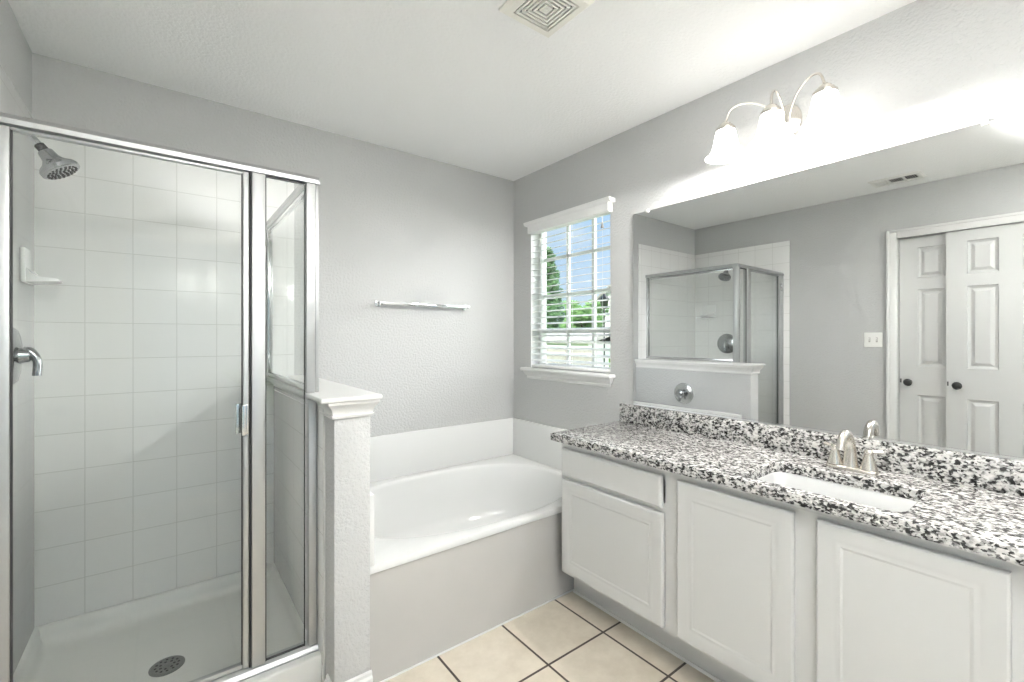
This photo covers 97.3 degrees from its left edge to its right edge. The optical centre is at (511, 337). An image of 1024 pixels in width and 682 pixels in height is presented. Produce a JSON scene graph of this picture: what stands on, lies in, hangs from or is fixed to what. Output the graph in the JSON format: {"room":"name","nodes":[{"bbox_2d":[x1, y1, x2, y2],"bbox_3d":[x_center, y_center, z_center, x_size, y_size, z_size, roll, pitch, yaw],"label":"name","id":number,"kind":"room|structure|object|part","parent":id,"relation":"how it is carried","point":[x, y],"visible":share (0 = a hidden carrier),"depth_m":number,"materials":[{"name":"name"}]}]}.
{"room":"bathroom","nodes":[
{"label":"bathroom","id":0,"kind":"room"},
{"bbox_2d":[0,0,31,115],"bbox_3d":[-0.887,0.082,0.343,0.140,2.440,3.570,0,0,-38],"label":"wall","id":1,"kind":"structure","parent":0,"point":[15,52],"depth_m":1.60,"materials":[{"name":"grey paint"}]},
{"bbox_2d":[0,65,33,673],"bbox_3d":[-1.635,0.168,1.438,0.008,2.068,0.907,0,0,-38],"label":"tiled wall","id":2,"kind":"structure","parent":1,"relation":"attached to","point":[11,102],"depth_m":1.65,"materials":[{"name":"white tile"}]},
{"bbox_2d":[13,327,42,384],"bbox_3d":[-1.670,0.064,1.551,0.075,0.196,0.196,0,0,-38],"label":"shower valve","id":3,"kind":"object","parent":2,"relation":"attached to","point":[21,355],"visible":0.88,"depth_m":1.54,"materials":[{"name":"silver metal"}]},
{"bbox_3d":[-1.662,0.084,1.557,0.055,0.102,0.054,0,0,-38],"label":"lever","id":4,"kind":"part","parent":3,"relation":"part of","materials":[{"name":"silver metal"}]},
{"bbox_2d":[20,247,62,285],"bbox_3d":[-1.775,-0.262,1.704,0.094,0.128,0.150,0,0,-38],"label":"soap dish","id":5,"kind":"object","parent":2,"relation":"attached to","point":[28,275],"visible":1,"depth_m":1.65,"materials":[{"name":"white ceramic"}]},
{"bbox_3d":[-1.807,-0.262,1.679,0.014,0.128,0.150,0,0,-38],"label":"plate","id":6,"kind":"part","parent":5,"relation":"part of","materials":[{"name":"white ceramic"}]},
{"bbox_2d":[26,267,62,284],"bbox_3d":[-1.770,-0.230,1.707,0.082,0.057,0.138,0,0,-38],"label":"tray","id":7,"kind":"object","parent":5,"relation":"on","point":[32,278],"depth_m":1.67,"materials":[{"name":"white ceramic"}]},
{"bbox_2d":[13,132,79,179],"bbox_3d":[-1.608,-0.637,1.551,0.173,0.178,0.114,0,0,-38],"label":"shower fixture","id":8,"kind":"object","parent":2,"relation":"attached to","point":[54,166],"visible":0.82,"depth_m":1.54,"materials":[{"name":"silver metal"}]},
{"bbox_3d":[-1.645,-0.680,1.526,0.079,0.061,0.021,0,0,-38],"label":"arm","id":9,"kind":"part","parent":8,"relation":"part of","materials":[{"name":"silver metal"}]},
{"bbox_2d":[32,53,513,436],"bbox_3d":[-0.990,0.082,2.591,2.676,2.440,0.120,0,0,-38],"label":"wall","id":10,"kind":"structure","parent":0,"point":[395,225],"depth_m":2.68,"materials":[{"name":"grey paint"}]},
{"bbox_2d":[34,137,293,626],"bbox_3d":[-1.535,0.168,2.091,0.962,2.068,0.008,0,0,-38],"label":"tiled wall","id":11,"kind":"structure","parent":10,"relation":"attached to","point":[137,446],"depth_m":2.00,"materials":[{"name":"white tile"}]},
{"bbox_2d":[375,300,468,309],"bbox_3d":[-0.542,-0.199,2.822,0.625,0.036,0.060,0,0,-38],"label":"towel bar","id":12,"kind":"object","parent":10,"relation":"attached to","point":[378,303],"visible":1,"depth_m":2.77,"materials":[{"name":"silver metal"}]},
{"bbox_2d":[274,386,324,681],"bbox_3d":[-0.945,0.744,1.960,0.009,1.015,0.920,0,0,-38],"label":"tiled wall","id":13,"kind":"structure","parent":0,"point":[288,413],"depth_m":1.92,"materials":[{"name":"white tile"}]},
{"bbox_2d":[325,416,369,681],"bbox_3d":[-0.864,0.764,1.963,0.124,1.075,1.030,0,0,-38],"label":"wall","id":14,"kind":"structure","parent":0,"point":[347,440],"depth_m":1.56,"materials":[{"name":"grey paint"}]},
{"bbox_2d":[266,375,381,419],"bbox_3d":[-0.858,0.238,1.941,0.208,0.075,1.054,0,0,-38],"label":"trim","id":15,"kind":"structure","parent":14,"relation":"attached to","point":[338,400],"depth_m":1.58,"materials":[{"name":"white paint"}]},
{"bbox_2d":[324,674,331,681],"bbox_3d":[-0.623,1.239,1.536,0.014,0.125,0.088,0,0,-38],"label":"baseboard","id":16,"kind":"structure","parent":14,"relation":"attached to","point":[327,679],"depth_m":1.56,"materials":[{"name":"white paint"}]},
{"bbox_2d":[345,669,372,681],"bbox_3d":[-0.544,1.239,1.550,0.128,0.125,0.014,0,0,-38],"label":"baseboard","id":17,"kind":"structure","parent":14,"relation":"attached to","point":[367,676],"depth_m":1.57,"materials":[{"name":"white paint"}]},
{"bbox_2d":[8,0,915,180],"bbox_3d":[0.097,-1.188,1.175,2.676,0.100,3.690,0,0,-38],"label":"ceiling","id":18,"kind":"structure","parent":0,"point":[466,84],"depth_m":1.82,"materials":[{"name":"white paint"}]},
{"bbox_2d":[499,0,594,37],"bbox_3d":[0.116,-1.128,1.538,0.232,0.019,0.232,0,0,-38],"label":"ceiling vent","id":19,"kind":"object","parent":18,"relation":"in","point":[546,17],"visible":1,"depth_m":1.55,"materials":[{"name":"white plastic"}]},
{"bbox_2d":[386,591,715,681],"bbox_3d":[0.097,1.352,1.175,2.676,0.100,3.690,0,0,-38],"label":"floor","id":20,"kind":"structure","parent":0,"point":[568,638],"depth_m":1.84,"materials":[{"name":"beige tile"}]},
{"bbox_2d":[13,562,320,681],"bbox_3d":[-1.295,1.219,1.708,0.868,0.165,0.901,0,0,-38],"label":"shower pan","id":21,"kind":"object","parent":20,"relation":"on","point":[188,633],"visible":0.89,"depth_m":1.83,"materials":[{"name":"white plastic"}]},
{"bbox_2d":[0,112,319,681],"bbox_3d":[-1.297,0.276,1.711,0.858,1.720,0.883,0,0,-38],"label":"shower door frame","id":22,"kind":"structure","parent":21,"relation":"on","point":[250,414],"depth_m":1.51,"materials":[{"name":"grey metal"}]},
{"bbox_3d":[-0.901,0.274,1.506,0.075,0.100,0.026,0,0,40],"label":"handle","id":23,"kind":"part","parent":22,"relation":"part of","materials":[{"name":"silver metal"}]},
{"bbox_3d":[-0.868,0.279,1.537,0.041,1.670,0.036,0,0,-38],"label":"strike post","id":24,"kind":"part","parent":22,"relation":"part of","materials":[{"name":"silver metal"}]},
{"bbox_3d":[-0.995,-0.178,1.983,0.024,0.754,0.820,0,0,-38],"label":"return frame","id":25,"kind":"part","parent":22,"relation":"part of","materials":[{"name":"silver metal"}]},
{"bbox_3d":[-0.731,0.669,1.642,0.027,0.888,0.036,0,0,-38],"label":"corner post","id":26,"kind":"part","parent":22,"relation":"part of","materials":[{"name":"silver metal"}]},
{"bbox_3d":[-0.731,-0.178,1.642,0.044,0.757,0.038,0,0,-38],"label":"corner post","id":27,"kind":"part","parent":22,"relation":"part of","materials":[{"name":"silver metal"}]},
{"bbox_2d":[370,417,573,681],"bbox_3d":[-0.263,0.942,2.463,1.436,0.720,0.967,0,0,-38],"label":"bathtub","id":28,"kind":"object","parent":20,"relation":"on","point":[466,519],"visible":0.64,"depth_m":2.19,"materials":[{"name":"white plastic"}]},
{"bbox_3d":[-0.811,0.714,2.028,0.038,0.264,0.946,0,0,-38],"label":"splash panel","id":29,"kind":"part","parent":28,"relation":"part of","materials":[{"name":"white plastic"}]},
{"bbox_3d":[-0.551,0.714,2.838,1.436,0.264,0.021,0,0,-38],"label":"splash panel","id":30,"kind":"part","parent":28,"relation":"part of","materials":[{"name":"white plastic"}]},
{"bbox_2d":[370,454,561,574],"bbox_3d":[-0.265,1.030,2.465,1.436,0.366,0.961,0,0,-38],"label":"basin","id":31,"kind":"object","parent":28,"relation":"in","point":[498,514],"depth_m":2.62,"materials":[{"name":"white plastic"}]},
{"bbox_3d":[0.302,0.714,2.889,0.021,0.264,0.938,0,0,-38],"label":"splash panel","id":32,"kind":"part","parent":28,"relation":"part of","materials":[{"name":"white plastic"}]},
{"bbox_2d":[562,443,1023,681],"bbox_3d":[0.940,0.902,1.663,0.499,0.799,1.776,0,0,-38],"label":"vanity cabinet","id":33,"kind":"object","parent":20,"relation":"on","point":[735,585],"visible":0.92,"depth_m":1.42,"materials":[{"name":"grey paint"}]},
{"bbox_3d":[0.412,0.598,1.957,0.019,0.128,0.550,0,0,-38],"label":"drawer","id":34,"kind":"part","parent":33,"relation":"part of","materials":[{"name":"grey paint"}]},
{"bbox_3d":[0.415,0.899,1.953,0.019,0.439,0.552,0,0,-38],"label":"cabinet door","id":35,"kind":"part","parent":33,"relation":"part of","materials":[{"name":"grey paint"}]},
{"bbox_3d":[0.854,1.294,1.597,0.010,0.016,1.776,0,0,-38],"label":"shoe moulding","id":36,"kind":"part","parent":33,"relation":"part of","materials":[{"name":"white paint"}]},
{"bbox_3d":[0.740,0.826,1.529,0.019,0.585,0.393,0,0,-38],"label":"cabinet door","id":37,"kind":"part","parent":33,"relation":"part of","materials":[{"name":"grey paint"}]},
{"bbox_2d":[551,403,1023,565],"bbox_3d":[0.940,0.434,1.648,0.519,0.136,1.792,0,0,-38],"label":"countertop","id":38,"kind":"structure","parent":33,"relation":"on","point":[974,503],"depth_m":1.52,"materials":[{"name":"stone"}]},
{"bbox_2d":[746,472,916,532],"bbox_3d":[1.015,0.567,1.441,0.319,0.129,0.455,0,0,-38],"label":"sink","id":39,"kind":"object","parent":38,"relation":"in","point":[835,490],"visible":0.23,"depth_m":1.50,"materials":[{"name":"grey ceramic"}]},
{"bbox_2d":[823,429,883,475],"bbox_3d":[1.157,0.392,1.553,0.140,0.147,0.175,0,0,-38],"label":"faucet","id":40,"kind":"object","parent":38,"relation":"on","point":[846,442],"visible":1,"depth_m":1.56,"materials":[{"name":"silver metal"}]},
{"bbox_3d":[1.161,0.419,1.619,0.050,0.066,0.050,0,0,-38],"label":"handle","id":41,"kind":"part","parent":40,"relation":"part of","materials":[{"name":"silver metal"}]},
{"bbox_3d":[1.154,0.388,1.555,0.138,0.140,0.048,0,0,-38],"label":"spout","id":42,"kind":"part","parent":40,"relation":"part of","materials":[{"name":"silver metal"}]},
{"bbox_3d":[1.191,0.459,1.580,0.052,0.012,0.150,0,0,-38],"label":"plate","id":43,"kind":"part","parent":40,"relation":"part of","materials":[{"name":"silver metal"}]},
{"bbox_3d":[1.221,0.419,1.541,0.050,0.066,0.050,0,0,-38],"label":"handle","id":44,"kind":"part","parent":40,"relation":"part of","materials":[{"name":"silver metal"}]},
{"bbox_3d":[1.238,0.391,1.531,0.040,0.017,0.015,0,0,30],"label":"lever","id":45,"kind":"part","parent":40,"relation":"part of","materials":[{"name":"silver metal"}]},
{"bbox_3d":[1.014,0.826,1.173,0.019,0.585,0.384,0,0,-38],"label":"cabinet door","id":46,"kind":"part","parent":33,"relation":"part of","materials":[{"name":"grey paint"}]},
{"bbox_2d":[514,0,1023,429],"bbox_3d":[1.147,0.082,1.907,0.120,2.440,3.570,0,0,-38],"label":"wall","id":47,"kind":"structure","parent":0,"point":[920,69],"depth_m":1.90,"materials":[{"name":"grey paint"}]},
{"bbox_2d":[520,213,614,386],"bbox_3d":[0.366,-0.249,2.879,0.172,1.069,0.800,0,0,-38],"label":"window","id":48,"kind":"structure","parent":47,"relation":"in","point":[604,379],"depth_m":2.98,"materials":[{"name":"white paint"}]},
{"bbox_3d":[0.347,0.221,2.864,0.122,0.022,0.800,0,0,-38],"label":"sill","id":49,"kind":"part","parent":48,"relation":"part of","materials":[{"name":"white paint"}]},
{"bbox_2d":[523,196,614,372],"bbox_3d":[0.352,-0.291,2.837,0.110,0.990,0.754,0,0,-38],"label":"window blind","id":50,"kind":"object","parent":48,"relation":"attached to","point":[597,208],"visible":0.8,"depth_m":2.79,"materials":[{"name":"white plastic"}]},
{"bbox_3d":[0.215,-0.266,3.063,0.052,0.935,0.001,0,0,-38],"label":"ladder cord","id":51,"kind":"part","parent":50,"relation":"part of","materials":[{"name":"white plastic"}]},
{"bbox_3d":[0.367,0.195,2.865,0.046,0.018,0.694,0,0,-38],"label":"rail","id":52,"kind":"part","parent":50,"relation":"part of","materials":[{"name":"white plastic"}]},
{"bbox_3d":[0.367,-0.266,2.865,0.052,0.935,0.001,0,0,-38],"label":"ladder cord","id":53,"kind":"part","parent":50,"relation":"part of","materials":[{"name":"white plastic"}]},
{"bbox_3d":[0.520,-0.266,2.667,0.052,0.935,0.001,0,0,-38],"label":"ladder cord","id":54,"kind":"part","parent":50,"relation":"part of","materials":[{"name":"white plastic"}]},
{"bbox_3d":[0.422,-0.286,2.907,0.050,0.995,0.710,0,0,-38],"label":"frame","id":55,"kind":"part","parent":48,"relation":"part of","materials":[{"name":"white paint"}]},
{"bbox_2d":[705,72,852,163],"bbox_3d":[1.033,-0.864,1.767,0.230,0.217,0.520,0,0,-38],"label":"vanity light","id":56,"kind":"object","parent":47,"relation":"attached to","point":[777,127],"visible":1,"depth_m":1.73,"materials":[{"name":"white glass"}]},
{"bbox_3d":[0.896,-0.813,1.889,0.160,0.115,0.160,0,0,-38],"label":"lamp shade","id":57,"kind":"part","parent":56,"relation":"part of","materials":[{"name":"white glass"}]},
{"bbox_3d":[0.997,-0.920,1.858,0.220,0.105,0.019,0,0,14],"label":"arm","id":58,"kind":"part","parent":56,"relation":"part of","materials":[{"name":"silver metal"}]},
{"bbox_3d":[1.006,-0.813,1.746,0.160,0.115,0.160,0,0,-38],"label":"lamp shade","id":59,"kind":"part","parent":56,"relation":"part of","materials":[{"name":"white glass"}]},
{"bbox_3d":[1.057,-0.928,1.786,0.138,0.088,0.009,0,0,-38],"label":"arm","id":60,"kind":"part","parent":56,"relation":"part of","materials":[{"name":"silver metal"}]},
{"bbox_3d":[1.111,-0.876,1.827,0.033,0.141,0.109,0,0,-38],"label":"wall plate","id":61,"kind":"part","parent":56,"relation":"part of","materials":[{"name":"silver metal"}]},
{"bbox_3d":[1.112,-0.920,1.709,0.019,0.105,0.220,0,0,1],"label":"arm","id":62,"kind":"part","parent":56,"relation":"part of","materials":[{"name":"silver metal"}]},
{"bbox_3d":[1.115,-0.813,1.603,0.160,0.115,0.160,0,0,-38],"label":"lamp shade","id":63,"kind":"part","parent":56,"relation":"part of","materials":[{"name":"white glass"}]},
{"bbox_2d":[620,403,1023,495],"bbox_3d":[1.143,0.415,1.793,0.020,0.100,1.775,0,0,-38],"label":"backsplash","id":64,"kind":"structure","parent":47,"relation":"attached to","point":[979,471],"depth_m":1.63,"materials":[{"name":"stone"}]},
{"bbox_2d":[633,112,1023,460],"bbox_3d":[1.171,-0.154,1.766,0.011,1.040,1.689,0,0,-38],"label":"wall mirror","id":65,"kind":"object","parent":47,"relation":"attached to","point":[879,294],"visible":1,"depth_m":1.65,"materials":[{"name":"white mirror"}]},
{"label":"outside","id":66,"kind":"structure","parent":0,"visible":0},
{"bbox_3d":[13.201,1.702,35.494,59.830,0.200,85.000,0,0,-38],"label":"lawn","id":67,"kind":"structure","parent":66,"visible":0},
{"bbox_2d":[547,246,565,327],"bbox_3d":[2.446,-2.358,31.279,3.482,7.925,3.204,0,0,2],"label":"conifer tree","id":68,"kind":"object","parent":67,"relation":"on","point":[551,264],"visible":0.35,"depth_m":30.71,"materials":[{"name":"green plant"}]},
{"bbox_2d":[547,345,598,365],"bbox_3d":[1.364,0.937,14.654,0.140,1.330,3.720,0,0,-38],"label":"fence","id":69,"kind":"object","parent":67,"relation":"on","point":[585,352],"visible":0.13,"depth_m":13.87,"materials":[{"name":"white wood"}]},
{"bbox_3d":[1.364,0.737,14.654,0.140,0.930,3.720,0,0,-38],"label":"rail","id":70,"kind":"part","parent":69,"relation":"part of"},
{"bbox_2d":[547,333,609,366],"bbox_3d":[3.068,0.597,22.283,4.700,2.010,6.300,0,0,-38],"label":"garage","id":71,"kind":"structure","parent":67,"relation":"on","point":[548,338],"depth_m":19.55,"materials":[{"name":"white"}]},
{"bbox_2d":[560,298,609,327],"bbox_3d":[4.450,-0.441,27.537,3.120,4.101,3.214,0,0,-7],"label":"broadleaf tree","id":72,"kind":"object","parent":67,"relation":"on","point":[598,310],"visible":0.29,"depth_m":26.86,"materials":[{"name":"green plant"}]},
{"bbox_2d":[589,286,609,326],"bbox_3d":[9.810,-1.128,34.843,6.700,5.460,5.800,0,0,-38],"label":"house","id":73,"kind":"structure","parent":67,"relation":"on","point":[607,324],"depth_m":33.45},
{"bbox_2d":[599,294,609,366],"bbox_3d":[3.083,0.077,15.042,0.380,3.050,0.329,0,0,-38],"label":"street lamp","id":74,"kind":"object","parent":67,"relation":"on","point":[605,303],"visible":0.58,"depth_m":14.99,"materials":[{"name":"black metal"}]}
]}

